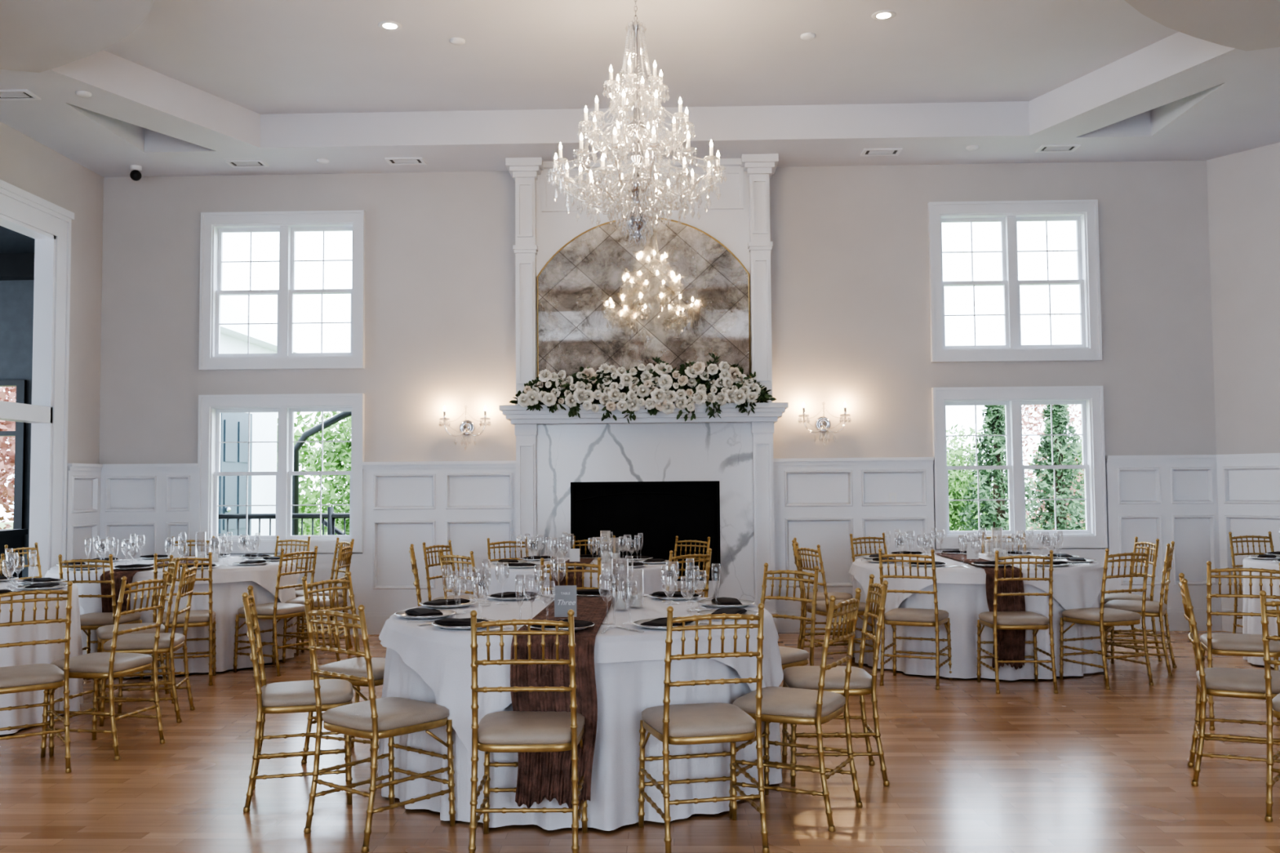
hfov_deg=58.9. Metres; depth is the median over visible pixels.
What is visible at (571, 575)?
table runner
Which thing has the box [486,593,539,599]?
dinner plate
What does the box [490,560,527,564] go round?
dinner plate
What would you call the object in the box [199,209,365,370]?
window
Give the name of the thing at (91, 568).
dinner plate
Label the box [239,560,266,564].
folded napkin
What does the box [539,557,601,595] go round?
chair
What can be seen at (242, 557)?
dinner plate
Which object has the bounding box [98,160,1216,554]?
wall
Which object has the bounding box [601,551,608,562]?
candle
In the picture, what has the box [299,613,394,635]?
baseboard
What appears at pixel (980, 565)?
dinner plate
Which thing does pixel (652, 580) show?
tablecloth
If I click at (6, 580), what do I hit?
dinner plate
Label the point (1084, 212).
window
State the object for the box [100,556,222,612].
table runner
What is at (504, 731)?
chair
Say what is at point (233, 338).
neighbouring building
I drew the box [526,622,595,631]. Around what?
dinner plate
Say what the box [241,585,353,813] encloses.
chair
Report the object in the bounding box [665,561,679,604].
wine glass
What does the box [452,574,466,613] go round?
water goblet
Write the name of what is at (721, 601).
folded napkin
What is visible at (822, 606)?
chair
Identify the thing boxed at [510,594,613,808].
table runner
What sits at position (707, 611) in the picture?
dinner plate
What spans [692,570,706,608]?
water goblet
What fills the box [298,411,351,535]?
broadleaf tree
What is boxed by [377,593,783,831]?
tablecloth
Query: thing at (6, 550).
chair
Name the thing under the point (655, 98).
candle
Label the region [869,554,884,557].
folded napkin
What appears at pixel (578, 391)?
flower garland
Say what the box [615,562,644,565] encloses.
folded napkin
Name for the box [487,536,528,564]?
chair
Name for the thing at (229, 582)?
tablecloth
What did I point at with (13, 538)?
base cabinet
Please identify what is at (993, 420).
conifer tree
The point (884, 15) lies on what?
recessed light
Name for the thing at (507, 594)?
folded napkin
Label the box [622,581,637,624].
water goblet
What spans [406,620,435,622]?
fork
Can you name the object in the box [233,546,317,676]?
chair
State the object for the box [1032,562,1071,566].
dinner plate
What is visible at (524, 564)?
folded napkin
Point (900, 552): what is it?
folded napkin
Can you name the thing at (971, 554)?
table number card
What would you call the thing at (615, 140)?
candle
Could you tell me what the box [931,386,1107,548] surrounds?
window
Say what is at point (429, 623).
knife
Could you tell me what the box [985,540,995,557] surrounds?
vase
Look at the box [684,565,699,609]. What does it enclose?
wine glass
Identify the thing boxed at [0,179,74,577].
trim
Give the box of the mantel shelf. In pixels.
[498,402,788,425]
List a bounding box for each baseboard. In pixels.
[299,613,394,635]
[776,608,1222,632]
[1221,608,1242,632]
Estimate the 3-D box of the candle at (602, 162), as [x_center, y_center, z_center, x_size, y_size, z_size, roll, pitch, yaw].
[-0.232,-1.625,7.091,0.021,0.076,0.022,-2,-4,35]
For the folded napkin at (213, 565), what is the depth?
8.50 m
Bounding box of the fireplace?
[498,153,788,632]
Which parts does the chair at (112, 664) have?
leg, leg, seat, seat frame, leg, backrest, leg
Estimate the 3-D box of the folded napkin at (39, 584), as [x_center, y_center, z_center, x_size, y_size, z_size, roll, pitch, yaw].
[-3.659,0.973,6.942,0.131,0.023,0.250,0,-3,-1]
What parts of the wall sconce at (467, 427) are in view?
arm, arm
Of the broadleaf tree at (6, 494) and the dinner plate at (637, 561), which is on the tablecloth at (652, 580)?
the dinner plate at (637, 561)
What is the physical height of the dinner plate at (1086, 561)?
0.018 m
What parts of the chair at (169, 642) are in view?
leg, leg, seat, seat frame, leg, backrest, leg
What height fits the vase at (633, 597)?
0.187 m
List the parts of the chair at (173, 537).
leg, leg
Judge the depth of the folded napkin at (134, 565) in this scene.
8.37 m
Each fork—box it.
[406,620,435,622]
[473,598,490,602]
[476,626,511,631]
[600,627,609,634]
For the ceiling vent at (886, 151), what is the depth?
10.23 m
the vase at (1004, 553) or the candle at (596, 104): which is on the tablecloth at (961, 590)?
the vase at (1004, 553)
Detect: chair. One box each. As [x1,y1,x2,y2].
[0,553,7,576]
[0,581,72,773]
[4,542,42,579]
[40,570,168,760]
[57,554,143,680]
[96,555,179,710]
[99,560,198,726]
[150,551,216,687]
[171,536,214,556]
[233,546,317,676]
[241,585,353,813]
[274,535,311,631]
[282,541,352,663]
[295,537,354,652]
[301,571,385,764]
[303,599,455,852]
[408,543,422,606]
[422,540,483,600]
[439,549,479,599]
[468,609,587,852]
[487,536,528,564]
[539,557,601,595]
[573,535,615,557]
[637,603,769,852]
[665,548,711,597]
[673,535,710,597]
[728,587,862,831]
[760,563,818,738]
[782,573,889,786]
[791,537,853,659]
[795,542,875,655]
[849,532,887,562]
[878,548,952,689]
[977,550,1058,693]
[981,532,1026,553]
[1059,546,1154,689]
[1103,541,1177,675]
[1104,536,1161,661]
[1178,573,1279,786]
[1200,560,1279,730]
[1228,531,1274,633]
[1259,590,1279,822]
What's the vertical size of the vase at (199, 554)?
0.247 m
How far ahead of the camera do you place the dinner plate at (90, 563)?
8.93 m
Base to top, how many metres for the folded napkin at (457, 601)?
0.023 m
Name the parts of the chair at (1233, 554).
leg, backrest, leg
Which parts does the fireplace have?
overmantel panel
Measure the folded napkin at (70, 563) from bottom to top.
0.023 m
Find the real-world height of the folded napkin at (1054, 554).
0.023 m
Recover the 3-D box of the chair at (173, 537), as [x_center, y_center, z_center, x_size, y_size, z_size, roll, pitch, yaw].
[-4.082,1.470,10.263,0.418,0.930,0.474,0,-3,-13]
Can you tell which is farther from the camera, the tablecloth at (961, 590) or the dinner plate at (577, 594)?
the tablecloth at (961, 590)
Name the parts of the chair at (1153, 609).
leg, leg, seat, seat frame, leg, backrest, leg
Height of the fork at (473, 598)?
0.003 m
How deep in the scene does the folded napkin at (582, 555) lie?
9.31 m
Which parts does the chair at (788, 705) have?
leg, leg, seat, seat frame, leg, backrest, leg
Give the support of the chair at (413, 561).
on the floor
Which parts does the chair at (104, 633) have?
leg, leg, seat frame, seat, leg, backrest, leg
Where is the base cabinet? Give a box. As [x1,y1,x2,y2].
[0,528,27,577]
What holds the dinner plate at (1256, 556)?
on the tablecloth at (1251, 624)
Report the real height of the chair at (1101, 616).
0.930 m
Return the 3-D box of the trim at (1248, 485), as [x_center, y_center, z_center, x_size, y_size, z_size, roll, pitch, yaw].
[6.143,0.992,9.158,0.075,1.605,3.008,2,-4,-34]
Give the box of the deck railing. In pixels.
[217,506,349,535]
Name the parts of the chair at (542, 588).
leg, backrest, leg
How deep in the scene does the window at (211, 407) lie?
10.68 m
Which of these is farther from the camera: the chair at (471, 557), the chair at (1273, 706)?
the chair at (471, 557)
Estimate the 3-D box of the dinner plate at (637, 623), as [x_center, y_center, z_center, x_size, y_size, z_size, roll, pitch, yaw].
[0.112,0.848,4.849,0.285,0.018,0.285,1,-3,-32]
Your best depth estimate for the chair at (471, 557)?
7.89 m
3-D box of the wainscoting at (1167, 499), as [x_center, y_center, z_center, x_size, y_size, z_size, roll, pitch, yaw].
[3.272,1.080,10.437,4.110,1.605,0.075,-1,-3,2]
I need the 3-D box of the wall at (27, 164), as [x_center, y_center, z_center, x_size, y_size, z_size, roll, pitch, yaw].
[-5.384,-0.806,3.992,0.140,4.860,13.600,-1,-3,2]
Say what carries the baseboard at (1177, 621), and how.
attached to the wall at (850, 288)
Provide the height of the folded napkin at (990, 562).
0.023 m
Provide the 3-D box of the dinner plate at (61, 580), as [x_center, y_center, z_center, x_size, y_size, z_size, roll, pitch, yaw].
[-3.886,1.009,7.353,0.285,0.018,0.285,-3,-4,43]
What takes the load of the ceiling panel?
attached to the ceiling
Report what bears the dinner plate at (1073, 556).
on the tablecloth at (961, 590)
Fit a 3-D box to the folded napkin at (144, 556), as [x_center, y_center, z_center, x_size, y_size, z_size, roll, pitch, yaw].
[-4.176,1.119,9.771,0.250,0.023,0.131,1,-3,-25]
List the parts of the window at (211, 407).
sash, sash, sash, sash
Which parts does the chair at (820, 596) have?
leg, seat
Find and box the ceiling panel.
[0,0,152,72]
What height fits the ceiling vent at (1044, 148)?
0.012 m
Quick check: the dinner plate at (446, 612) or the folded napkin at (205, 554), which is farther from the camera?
the folded napkin at (205, 554)
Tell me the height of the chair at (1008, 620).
0.930 m
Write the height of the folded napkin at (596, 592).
0.023 m
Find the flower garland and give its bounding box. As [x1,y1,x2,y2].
[509,352,776,423]
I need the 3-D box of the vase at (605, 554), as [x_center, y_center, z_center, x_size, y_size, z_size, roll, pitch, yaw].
[-0.268,0.934,8.815,0.082,0.247,0.082,-1,-3,2]
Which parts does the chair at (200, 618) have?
leg, leg, backrest, seat, seat frame, leg, leg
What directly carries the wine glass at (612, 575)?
on the tablecloth at (430, 664)
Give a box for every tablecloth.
[0,579,83,734]
[44,556,299,678]
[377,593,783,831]
[483,557,677,598]
[848,553,1108,680]
[1242,557,1279,671]
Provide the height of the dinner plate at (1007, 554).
0.018 m
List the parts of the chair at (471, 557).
leg, leg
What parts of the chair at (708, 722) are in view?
leg, leg, seat, seat frame, backrest, leg, leg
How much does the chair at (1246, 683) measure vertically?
0.930 m
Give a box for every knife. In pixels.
[417,622,431,626]
[615,626,644,632]
[690,597,715,602]
[703,619,738,622]
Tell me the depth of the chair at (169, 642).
6.71 m
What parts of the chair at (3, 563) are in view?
backrest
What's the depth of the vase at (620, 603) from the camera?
5.47 m
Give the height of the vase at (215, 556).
0.187 m
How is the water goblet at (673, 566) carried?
on the tablecloth at (430, 664)
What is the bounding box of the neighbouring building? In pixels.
[217,297,351,535]
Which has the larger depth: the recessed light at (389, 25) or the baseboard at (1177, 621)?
the baseboard at (1177, 621)
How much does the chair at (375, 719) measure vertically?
0.930 m
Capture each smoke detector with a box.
[75,90,91,97]
[316,158,328,164]
[449,37,465,44]
[800,32,815,40]
[965,145,978,150]
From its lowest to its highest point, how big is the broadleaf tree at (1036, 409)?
3.732 m
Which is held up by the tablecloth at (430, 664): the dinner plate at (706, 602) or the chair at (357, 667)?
the dinner plate at (706, 602)
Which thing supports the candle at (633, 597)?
on the vase at (633, 597)
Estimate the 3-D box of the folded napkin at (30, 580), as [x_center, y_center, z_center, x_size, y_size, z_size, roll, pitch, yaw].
[-3.880,0.996,7.354,0.250,0.023,0.131,-2,-3,31]
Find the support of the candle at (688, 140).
on the chandelier at (635, 188)
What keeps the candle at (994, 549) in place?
on the vase at (994, 549)
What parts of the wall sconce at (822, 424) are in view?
arm, arm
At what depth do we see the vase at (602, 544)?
8.98 m
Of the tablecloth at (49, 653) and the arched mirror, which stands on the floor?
the tablecloth at (49, 653)
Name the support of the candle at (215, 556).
on the vase at (215, 556)
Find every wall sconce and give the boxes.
[438,404,491,450]
[797,401,851,447]
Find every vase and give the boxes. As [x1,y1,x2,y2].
[195,532,206,563]
[208,538,217,561]
[600,530,610,562]
[601,543,612,560]
[611,538,620,560]
[611,558,628,610]
[613,577,630,606]
[626,568,644,608]
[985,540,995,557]
[991,527,1003,559]
[996,534,1008,556]
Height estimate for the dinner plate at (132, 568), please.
0.018 m
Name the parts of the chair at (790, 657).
leg, backrest, seat, seat frame, leg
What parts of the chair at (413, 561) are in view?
backrest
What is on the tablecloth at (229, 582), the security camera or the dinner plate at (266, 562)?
the dinner plate at (266, 562)
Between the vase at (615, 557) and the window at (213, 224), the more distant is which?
the window at (213, 224)
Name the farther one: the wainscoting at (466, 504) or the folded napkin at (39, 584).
the wainscoting at (466, 504)
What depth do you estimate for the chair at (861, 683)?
5.20 m
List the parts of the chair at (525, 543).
leg, backrest, leg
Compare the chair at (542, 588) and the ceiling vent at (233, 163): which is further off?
the ceiling vent at (233, 163)
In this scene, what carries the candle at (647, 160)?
on the chandelier at (635, 188)
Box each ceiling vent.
[0,88,41,100]
[224,160,269,167]
[384,156,426,164]
[860,147,902,155]
[1035,144,1080,152]
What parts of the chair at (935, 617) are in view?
leg, leg, backrest, seat, seat frame, leg, leg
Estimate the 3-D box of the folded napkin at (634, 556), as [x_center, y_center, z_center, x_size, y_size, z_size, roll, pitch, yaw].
[-0.031,1.057,9.172,0.250,0.023,0.131,-3,-4,39]
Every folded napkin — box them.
[0,575,14,579]
[0,589,12,593]
[22,577,60,582]
[25,582,59,587]
[63,562,85,564]
[93,557,118,560]
[114,564,152,568]
[139,555,168,557]
[179,564,216,567]
[204,553,229,555]
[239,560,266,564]
[243,554,269,556]
[262,556,279,559]
[405,608,443,616]
[422,598,470,605]
[434,617,488,626]
[489,591,536,597]
[497,559,518,562]
[503,562,536,566]
[523,555,552,559]
[531,619,593,627]
[576,589,618,595]
[579,554,601,557]
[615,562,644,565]
[620,555,651,558]
[640,617,693,626]
[644,558,665,562]
[651,591,698,597]
[711,597,742,604]
[711,607,746,614]
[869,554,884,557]
[872,557,893,560]
[891,551,922,554]
[908,561,945,564]
[942,550,966,553]
[973,560,1007,564]
[1006,551,1031,554]
[1041,560,1066,564]
[1048,553,1072,556]
[1066,557,1085,560]
[1257,554,1275,557]
[1266,551,1279,554]
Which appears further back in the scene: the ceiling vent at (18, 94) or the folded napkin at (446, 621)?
the ceiling vent at (18, 94)
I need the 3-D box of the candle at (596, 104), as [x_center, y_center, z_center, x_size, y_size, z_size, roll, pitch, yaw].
[-0.275,-2.020,7.201,0.022,0.076,0.021,2,-4,-40]
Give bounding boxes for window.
[0,379,26,546]
[196,393,364,553]
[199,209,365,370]
[927,199,1102,362]
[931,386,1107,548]
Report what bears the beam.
attached to the wall at (16, 296)
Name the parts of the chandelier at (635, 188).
arm, arm, arm, arm, arm, arm, arm, arm, arm, arm, arm, arm, arm, arm, chain, stem, arm, arm, arm, arm, arm, arm, arm, arm, arm, arm, arm, arm, arm, arm, arm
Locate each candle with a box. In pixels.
[196,551,204,562]
[212,553,217,560]
[558,149,562,160]
[579,139,582,151]
[584,111,587,123]
[595,102,598,114]
[600,160,604,168]
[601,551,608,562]
[608,71,613,83]
[611,553,618,560]
[613,133,617,142]
[614,591,626,608]
[622,96,625,108]
[627,64,631,76]
[630,593,641,606]
[645,157,648,165]
[652,133,655,146]
[653,66,656,79]
[654,97,657,108]
[678,103,682,115]
[686,137,690,150]
[709,146,713,158]
[986,551,993,557]
[993,548,1001,559]
[1000,550,1006,556]
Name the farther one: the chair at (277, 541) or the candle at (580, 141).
the chair at (277, 541)
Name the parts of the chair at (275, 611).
leg, seat, seat frame, leg, leg, backrest, leg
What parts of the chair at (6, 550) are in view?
leg, leg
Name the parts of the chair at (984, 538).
leg, leg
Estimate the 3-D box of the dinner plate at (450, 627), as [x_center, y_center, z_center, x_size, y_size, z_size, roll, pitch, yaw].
[-0.756,0.858,4.902,0.285,0.018,0.285,-3,-4,39]
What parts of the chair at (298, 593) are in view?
leg, seat, leg, backrest, leg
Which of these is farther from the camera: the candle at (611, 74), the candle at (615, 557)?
the candle at (615, 557)
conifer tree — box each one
[958,404,1041,530]
[1025,404,1085,530]
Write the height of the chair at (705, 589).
0.930 m
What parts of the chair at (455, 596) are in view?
leg, backrest, leg, seat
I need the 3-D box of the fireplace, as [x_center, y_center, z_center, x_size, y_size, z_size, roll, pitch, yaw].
[0.036,-0.277,10.350,2.570,4.359,0.560,-1,-3,2]
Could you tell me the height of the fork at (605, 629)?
0.003 m
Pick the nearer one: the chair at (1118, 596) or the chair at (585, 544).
the chair at (1118, 596)
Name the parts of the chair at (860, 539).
leg, backrest, leg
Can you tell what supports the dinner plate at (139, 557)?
on the tablecloth at (229, 582)
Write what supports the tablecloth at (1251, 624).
on the floor
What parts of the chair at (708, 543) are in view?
leg, seat, backrest, leg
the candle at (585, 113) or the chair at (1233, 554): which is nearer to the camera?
the candle at (585, 113)
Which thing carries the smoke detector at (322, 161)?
attached to the ceiling
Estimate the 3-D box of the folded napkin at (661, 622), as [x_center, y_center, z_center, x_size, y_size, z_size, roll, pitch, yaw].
[0.117,0.835,4.846,0.131,0.023,0.250,-3,-4,43]
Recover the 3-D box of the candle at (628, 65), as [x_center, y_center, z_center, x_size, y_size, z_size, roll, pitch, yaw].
[-0.067,-2.279,7.262,0.021,0.076,0.022,-1,-3,14]
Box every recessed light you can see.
[377,20,402,31]
[871,9,896,20]
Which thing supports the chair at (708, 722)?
on the floor
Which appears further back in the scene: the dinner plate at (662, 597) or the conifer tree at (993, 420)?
the conifer tree at (993, 420)
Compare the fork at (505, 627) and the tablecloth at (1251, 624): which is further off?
the tablecloth at (1251, 624)
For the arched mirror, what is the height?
1.726 m
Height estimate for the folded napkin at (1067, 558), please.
0.023 m
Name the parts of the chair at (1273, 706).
leg, backrest, seat, seat frame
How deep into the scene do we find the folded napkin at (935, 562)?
8.17 m
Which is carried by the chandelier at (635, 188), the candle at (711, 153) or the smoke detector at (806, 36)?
the candle at (711, 153)
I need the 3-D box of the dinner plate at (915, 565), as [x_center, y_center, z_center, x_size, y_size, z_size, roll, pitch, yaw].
[2.082,1.003,8.229,0.285,0.018,0.285,-3,-4,42]
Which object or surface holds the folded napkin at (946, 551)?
on the dinner plate at (940, 552)
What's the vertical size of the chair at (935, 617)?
0.930 m
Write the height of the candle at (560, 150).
0.076 m
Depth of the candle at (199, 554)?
9.16 m
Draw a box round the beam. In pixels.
[0,253,34,280]
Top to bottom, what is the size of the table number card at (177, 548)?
0.140 m
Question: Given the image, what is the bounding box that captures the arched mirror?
[537,216,751,404]
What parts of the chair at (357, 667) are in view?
leg, backrest, seat frame, seat, leg, leg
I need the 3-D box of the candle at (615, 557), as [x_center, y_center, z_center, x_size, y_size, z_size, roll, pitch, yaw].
[-0.195,1.027,8.918,0.056,0.059,0.056,-1,-3,2]
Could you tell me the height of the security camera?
0.135 m
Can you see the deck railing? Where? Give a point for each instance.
(331, 516)
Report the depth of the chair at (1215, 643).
6.25 m
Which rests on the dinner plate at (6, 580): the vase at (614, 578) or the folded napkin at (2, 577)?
the folded napkin at (2, 577)
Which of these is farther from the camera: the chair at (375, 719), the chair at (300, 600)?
the chair at (300, 600)
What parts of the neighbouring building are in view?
knob, door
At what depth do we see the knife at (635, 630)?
4.72 m
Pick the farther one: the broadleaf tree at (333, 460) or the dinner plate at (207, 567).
the broadleaf tree at (333, 460)
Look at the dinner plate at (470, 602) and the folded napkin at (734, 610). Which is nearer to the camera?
the folded napkin at (734, 610)
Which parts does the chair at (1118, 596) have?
seat, leg, backrest, leg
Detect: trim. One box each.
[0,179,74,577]
[65,462,102,560]
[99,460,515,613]
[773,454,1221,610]
[1124,0,1279,51]
[1216,453,1279,610]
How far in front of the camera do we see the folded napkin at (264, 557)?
9.32 m
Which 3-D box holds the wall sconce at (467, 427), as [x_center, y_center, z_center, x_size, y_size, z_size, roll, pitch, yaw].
[-1.626,0.014,10.567,0.494,0.432,0.185,-1,-3,2]
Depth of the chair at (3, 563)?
7.96 m
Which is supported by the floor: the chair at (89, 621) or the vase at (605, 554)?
the chair at (89, 621)
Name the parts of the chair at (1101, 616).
leg, seat, seat frame, leg, leg, backrest, leg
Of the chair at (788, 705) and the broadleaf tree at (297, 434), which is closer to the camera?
the chair at (788, 705)
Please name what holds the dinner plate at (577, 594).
on the table runner at (540, 775)
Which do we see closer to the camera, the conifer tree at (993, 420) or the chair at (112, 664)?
the chair at (112, 664)
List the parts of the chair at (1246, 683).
backrest, leg, leg, seat, seat frame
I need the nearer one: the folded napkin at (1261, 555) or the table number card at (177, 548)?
the folded napkin at (1261, 555)
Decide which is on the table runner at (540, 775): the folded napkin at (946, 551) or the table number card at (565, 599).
the table number card at (565, 599)
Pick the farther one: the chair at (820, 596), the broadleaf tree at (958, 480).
the broadleaf tree at (958, 480)
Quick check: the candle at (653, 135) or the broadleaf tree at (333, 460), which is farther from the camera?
the broadleaf tree at (333, 460)
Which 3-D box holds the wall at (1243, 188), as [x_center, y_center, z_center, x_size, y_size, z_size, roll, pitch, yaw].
[6.236,-0.630,9.312,0.180,4.860,3.008,2,-4,-34]
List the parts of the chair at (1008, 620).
leg, leg, seat, seat frame, backrest, leg, leg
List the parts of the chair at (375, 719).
leg, backrest, leg, seat frame, seat, leg, leg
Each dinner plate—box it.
[0,577,18,582]
[15,583,67,590]
[16,578,65,584]
[55,562,94,565]
[65,567,102,569]
[113,565,153,569]
[138,556,168,559]
[179,564,218,568]
[232,561,271,565]
[239,555,273,559]
[253,557,289,561]
[394,609,456,618]
[419,600,475,608]
[431,618,496,629]
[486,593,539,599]
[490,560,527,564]
[502,564,540,568]
[520,557,555,560]
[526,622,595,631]
[559,566,586,568]
[576,591,619,596]
[608,563,648,568]
[618,556,653,560]
[632,618,699,629]
[635,560,668,564]
[648,592,701,599]
[696,609,758,615]
[697,600,755,607]
[860,555,892,559]
[865,559,901,563]
[906,562,946,566]
[940,551,966,555]
[971,562,1012,566]
[1006,552,1033,555]
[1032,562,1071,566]
[1041,555,1079,559]
[1055,558,1096,563]
[1246,555,1279,559]
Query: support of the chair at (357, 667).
on the floor
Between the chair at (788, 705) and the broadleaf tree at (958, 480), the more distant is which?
the broadleaf tree at (958, 480)
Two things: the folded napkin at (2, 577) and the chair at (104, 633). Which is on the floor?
the chair at (104, 633)
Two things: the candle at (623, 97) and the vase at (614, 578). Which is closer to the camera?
the vase at (614, 578)
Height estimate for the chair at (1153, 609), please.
0.930 m
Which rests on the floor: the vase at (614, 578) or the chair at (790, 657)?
the chair at (790, 657)
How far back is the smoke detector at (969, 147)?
10.08 m
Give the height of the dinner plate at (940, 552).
0.018 m
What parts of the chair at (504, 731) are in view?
leg, leg, backrest, seat frame, seat, leg, leg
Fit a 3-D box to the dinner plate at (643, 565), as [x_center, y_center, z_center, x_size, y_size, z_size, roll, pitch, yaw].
[-0.084,1.030,8.371,0.285,0.018,0.285,2,-4,-41]
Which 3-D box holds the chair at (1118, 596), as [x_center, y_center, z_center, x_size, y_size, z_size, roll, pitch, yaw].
[3.751,1.335,8.840,0.474,0.930,0.418,0,-3,-1]
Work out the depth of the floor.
5.29 m
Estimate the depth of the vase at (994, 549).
8.78 m
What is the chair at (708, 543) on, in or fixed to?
on the floor
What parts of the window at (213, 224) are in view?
sash, sash, sash, sash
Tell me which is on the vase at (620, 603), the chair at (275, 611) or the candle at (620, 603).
the candle at (620, 603)
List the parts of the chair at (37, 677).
seat frame, seat, backrest, leg, leg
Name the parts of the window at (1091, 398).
sash, sash, sash, sash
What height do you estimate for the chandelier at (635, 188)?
1.736 m
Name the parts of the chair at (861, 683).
leg, leg, seat frame, seat, leg, backrest, leg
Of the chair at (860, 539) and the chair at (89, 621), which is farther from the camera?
the chair at (860, 539)
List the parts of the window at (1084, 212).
sash, sash, sash, sash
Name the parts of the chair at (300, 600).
leg, leg, seat, seat frame, leg, backrest, leg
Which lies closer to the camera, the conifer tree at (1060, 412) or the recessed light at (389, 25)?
the recessed light at (389, 25)
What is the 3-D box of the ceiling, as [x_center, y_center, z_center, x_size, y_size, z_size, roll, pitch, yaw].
[0.772,-2.941,3.934,12.510,0.300,13.900,-1,-3,2]
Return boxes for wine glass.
[598,574,614,624]
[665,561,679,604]
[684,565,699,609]
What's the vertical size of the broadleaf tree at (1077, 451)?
2.889 m
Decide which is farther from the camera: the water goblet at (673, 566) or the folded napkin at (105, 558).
the folded napkin at (105, 558)
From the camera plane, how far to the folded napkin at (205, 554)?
9.86 m
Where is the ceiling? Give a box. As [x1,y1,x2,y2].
[0,0,1279,177]
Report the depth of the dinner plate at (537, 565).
8.32 m
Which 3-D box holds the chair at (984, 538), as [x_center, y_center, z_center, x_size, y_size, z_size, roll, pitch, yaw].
[3.120,1.389,9.796,0.418,0.930,0.474,-2,-3,26]
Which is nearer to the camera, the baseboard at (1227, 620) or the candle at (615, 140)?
the candle at (615, 140)
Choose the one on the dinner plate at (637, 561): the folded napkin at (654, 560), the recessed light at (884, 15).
the folded napkin at (654, 560)
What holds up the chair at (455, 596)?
on the floor
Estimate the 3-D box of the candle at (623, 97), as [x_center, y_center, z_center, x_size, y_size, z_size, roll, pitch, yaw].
[-0.102,-2.026,7.094,0.021,0.076,0.022,-1,-3,14]
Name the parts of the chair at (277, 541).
leg, backrest, seat, leg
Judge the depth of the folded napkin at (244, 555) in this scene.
9.71 m
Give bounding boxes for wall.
[0,121,103,463]
[0,226,35,577]
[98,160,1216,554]
[1206,142,1279,454]
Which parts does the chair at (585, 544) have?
leg, leg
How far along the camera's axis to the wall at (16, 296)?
12.25 m
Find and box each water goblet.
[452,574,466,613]
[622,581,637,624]
[660,565,674,601]
[680,576,695,616]
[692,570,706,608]
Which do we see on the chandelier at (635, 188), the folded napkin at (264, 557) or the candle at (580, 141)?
the candle at (580, 141)
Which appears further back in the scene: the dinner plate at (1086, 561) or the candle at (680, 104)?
the dinner plate at (1086, 561)
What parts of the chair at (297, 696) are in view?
backrest, leg, leg, seat frame, seat, leg, leg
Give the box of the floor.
[0,631,1279,852]
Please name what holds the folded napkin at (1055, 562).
on the dinner plate at (1067, 564)
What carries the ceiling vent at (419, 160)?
in the ceiling
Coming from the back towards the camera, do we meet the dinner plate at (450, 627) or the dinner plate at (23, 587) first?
the dinner plate at (23, 587)
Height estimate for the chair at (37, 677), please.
0.930 m
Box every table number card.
[168,546,180,562]
[554,585,577,619]
[569,548,579,562]
[966,542,978,560]
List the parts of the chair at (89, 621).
leg, backrest, leg, seat, seat frame, leg, leg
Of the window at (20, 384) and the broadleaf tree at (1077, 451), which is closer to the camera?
the window at (20, 384)
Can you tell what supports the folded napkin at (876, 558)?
on the dinner plate at (868, 560)
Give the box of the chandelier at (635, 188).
[547,0,726,247]
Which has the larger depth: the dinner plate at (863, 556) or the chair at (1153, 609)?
the dinner plate at (863, 556)
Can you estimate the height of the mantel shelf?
0.160 m
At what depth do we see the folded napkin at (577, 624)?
4.69 m
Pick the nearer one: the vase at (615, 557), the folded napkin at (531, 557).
the vase at (615, 557)
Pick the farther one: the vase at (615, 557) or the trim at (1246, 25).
the vase at (615, 557)
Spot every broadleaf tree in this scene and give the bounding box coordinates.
[0,386,16,528]
[276,412,334,535]
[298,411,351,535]
[946,423,1008,530]
[1006,404,1085,530]
[1026,438,1085,529]
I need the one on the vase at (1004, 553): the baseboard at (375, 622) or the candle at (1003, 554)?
the candle at (1003, 554)
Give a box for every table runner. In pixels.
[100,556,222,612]
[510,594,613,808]
[551,558,594,594]
[934,552,1025,670]
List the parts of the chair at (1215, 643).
leg, leg, seat, seat frame, backrest, leg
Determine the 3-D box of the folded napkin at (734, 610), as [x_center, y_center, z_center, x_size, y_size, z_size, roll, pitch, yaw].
[0.405,0.850,5.192,0.131,0.023,0.250,-2,-3,25]
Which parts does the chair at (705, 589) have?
leg, backrest, leg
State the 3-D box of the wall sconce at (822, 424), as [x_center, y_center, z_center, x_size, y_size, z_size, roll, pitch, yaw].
[1.702,-0.017,10.479,0.494,0.432,0.185,-1,-3,2]
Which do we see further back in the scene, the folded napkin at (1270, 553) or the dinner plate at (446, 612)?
the folded napkin at (1270, 553)
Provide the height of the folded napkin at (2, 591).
0.023 m
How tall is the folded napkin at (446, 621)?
0.023 m
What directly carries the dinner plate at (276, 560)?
on the tablecloth at (229, 582)
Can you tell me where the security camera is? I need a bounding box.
[129,164,142,180]
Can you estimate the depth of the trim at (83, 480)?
10.40 m
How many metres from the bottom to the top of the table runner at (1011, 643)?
0.687 m
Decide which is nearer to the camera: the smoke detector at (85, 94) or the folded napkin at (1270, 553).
the smoke detector at (85, 94)
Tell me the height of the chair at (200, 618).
0.930 m
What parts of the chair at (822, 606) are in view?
leg, backrest, leg, seat, seat frame, leg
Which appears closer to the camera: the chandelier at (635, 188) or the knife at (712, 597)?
the knife at (712, 597)
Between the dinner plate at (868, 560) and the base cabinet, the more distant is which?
the base cabinet
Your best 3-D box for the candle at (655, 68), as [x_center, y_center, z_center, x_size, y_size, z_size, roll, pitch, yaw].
[0.097,-2.277,7.308,0.022,0.076,0.021,-3,-4,44]

